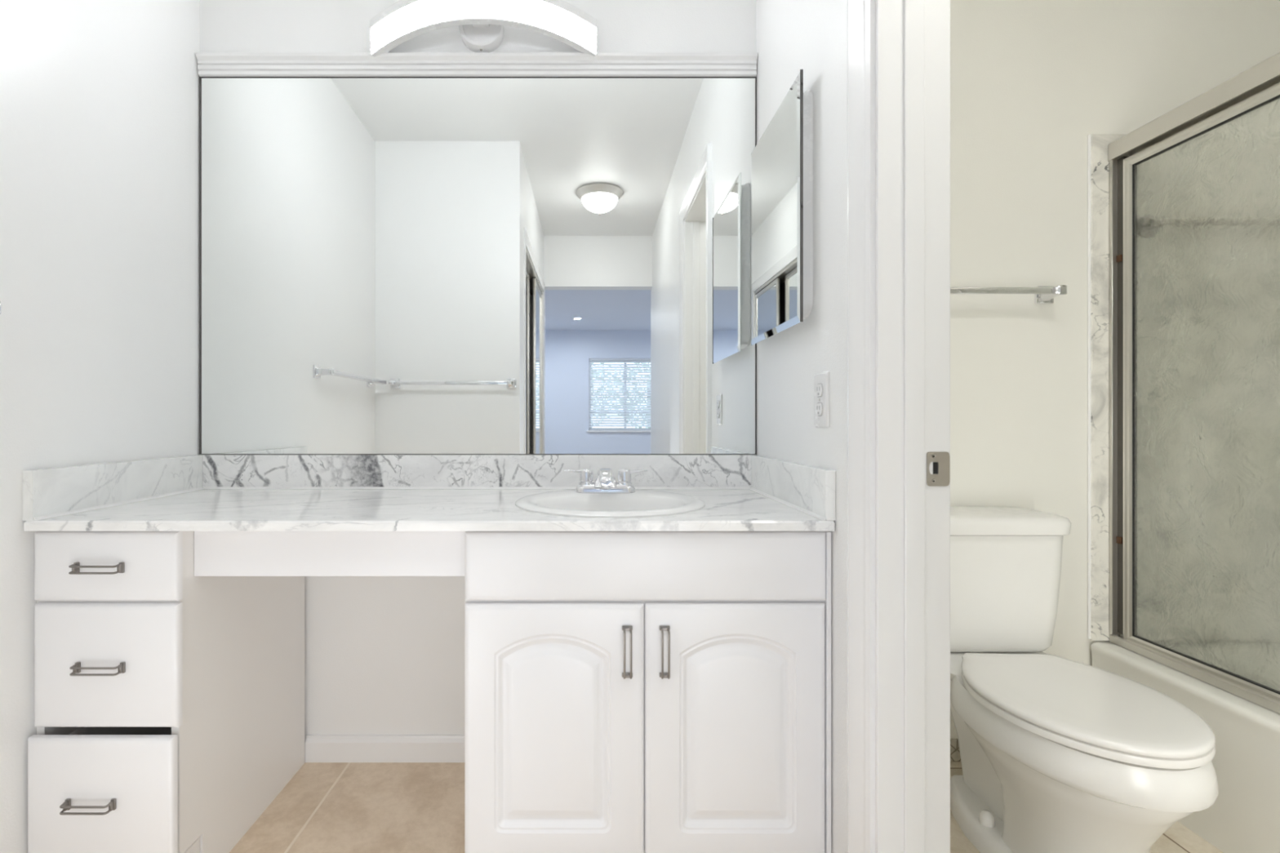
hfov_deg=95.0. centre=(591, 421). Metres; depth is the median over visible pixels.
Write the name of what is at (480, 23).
vanity light
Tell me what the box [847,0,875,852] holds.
trim
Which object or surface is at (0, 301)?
towel bar
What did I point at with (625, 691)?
base cabinet
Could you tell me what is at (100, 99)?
wall
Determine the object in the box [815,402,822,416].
receptacle
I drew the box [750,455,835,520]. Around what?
marble splash
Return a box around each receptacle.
[815,383,822,397]
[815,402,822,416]
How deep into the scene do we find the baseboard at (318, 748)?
1.72 m
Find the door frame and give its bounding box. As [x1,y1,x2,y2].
[876,0,950,852]
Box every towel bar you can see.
[0,301,1,314]
[950,284,1066,303]
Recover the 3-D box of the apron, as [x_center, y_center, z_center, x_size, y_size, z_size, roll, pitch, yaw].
[-0.551,0.272,1.256,0.581,0.110,0.039,0,0,0]
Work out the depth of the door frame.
0.99 m
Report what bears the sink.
in the countertop
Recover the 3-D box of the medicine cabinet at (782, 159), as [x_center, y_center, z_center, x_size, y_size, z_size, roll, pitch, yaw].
[0.468,-0.488,1.463,0.036,0.545,0.400,0,0,0]
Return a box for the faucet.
[563,467,647,493]
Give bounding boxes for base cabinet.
[27,531,304,852]
[464,531,831,852]
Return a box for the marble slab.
[1087,134,1129,640]
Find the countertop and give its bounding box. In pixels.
[23,488,835,531]
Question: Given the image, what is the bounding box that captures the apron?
[194,531,464,576]
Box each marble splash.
[22,454,203,520]
[202,454,757,488]
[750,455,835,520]
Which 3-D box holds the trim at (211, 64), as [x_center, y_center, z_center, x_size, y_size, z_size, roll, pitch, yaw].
[-0.336,-1.046,1.716,1.637,0.061,0.028,0,0,0]
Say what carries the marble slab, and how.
attached to the wall at (1030, 80)
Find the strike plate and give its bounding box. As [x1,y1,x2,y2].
[926,451,950,486]
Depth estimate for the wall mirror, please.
1.72 m
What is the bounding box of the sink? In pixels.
[515,488,705,517]
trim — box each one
[195,53,757,76]
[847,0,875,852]
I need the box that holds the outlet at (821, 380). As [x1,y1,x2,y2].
[813,371,829,427]
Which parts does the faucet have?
lever, handle, spout, plate, handle, lever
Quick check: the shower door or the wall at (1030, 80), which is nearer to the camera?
the shower door
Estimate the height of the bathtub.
0.354 m
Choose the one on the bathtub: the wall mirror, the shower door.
the shower door
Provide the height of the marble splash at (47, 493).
0.100 m
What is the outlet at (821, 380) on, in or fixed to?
attached to the wall at (811, 36)
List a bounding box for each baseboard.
[305,734,464,762]
[950,738,960,761]
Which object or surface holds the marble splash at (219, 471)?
on the countertop
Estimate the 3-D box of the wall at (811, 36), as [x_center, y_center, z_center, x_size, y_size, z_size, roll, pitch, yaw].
[0.546,-0.250,0.170,0.120,2.500,3.120,0,0,0]
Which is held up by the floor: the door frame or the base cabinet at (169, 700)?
the base cabinet at (169, 700)
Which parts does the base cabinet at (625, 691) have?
panel, door, door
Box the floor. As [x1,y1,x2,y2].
[229,760,1223,852]
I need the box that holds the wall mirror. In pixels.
[199,76,756,454]
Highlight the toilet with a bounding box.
[950,506,1218,852]
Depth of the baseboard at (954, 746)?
1.72 m
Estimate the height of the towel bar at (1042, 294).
0.052 m
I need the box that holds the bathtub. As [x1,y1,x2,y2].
[1090,641,1279,852]
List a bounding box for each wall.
[0,0,199,852]
[200,0,1279,759]
[755,0,876,852]
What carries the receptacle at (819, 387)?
attached to the outlet at (821, 380)
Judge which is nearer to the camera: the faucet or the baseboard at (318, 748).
the faucet
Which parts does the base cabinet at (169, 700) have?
panel, drawer, drawer, drawer, panel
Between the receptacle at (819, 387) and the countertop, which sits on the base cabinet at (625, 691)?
the countertop
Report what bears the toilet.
on the floor
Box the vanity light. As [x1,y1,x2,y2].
[369,0,597,57]
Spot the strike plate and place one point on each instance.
(940, 477)
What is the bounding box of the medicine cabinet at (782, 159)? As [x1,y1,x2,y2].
[751,69,813,346]
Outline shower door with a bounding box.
[1108,52,1279,713]
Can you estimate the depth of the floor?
1.48 m

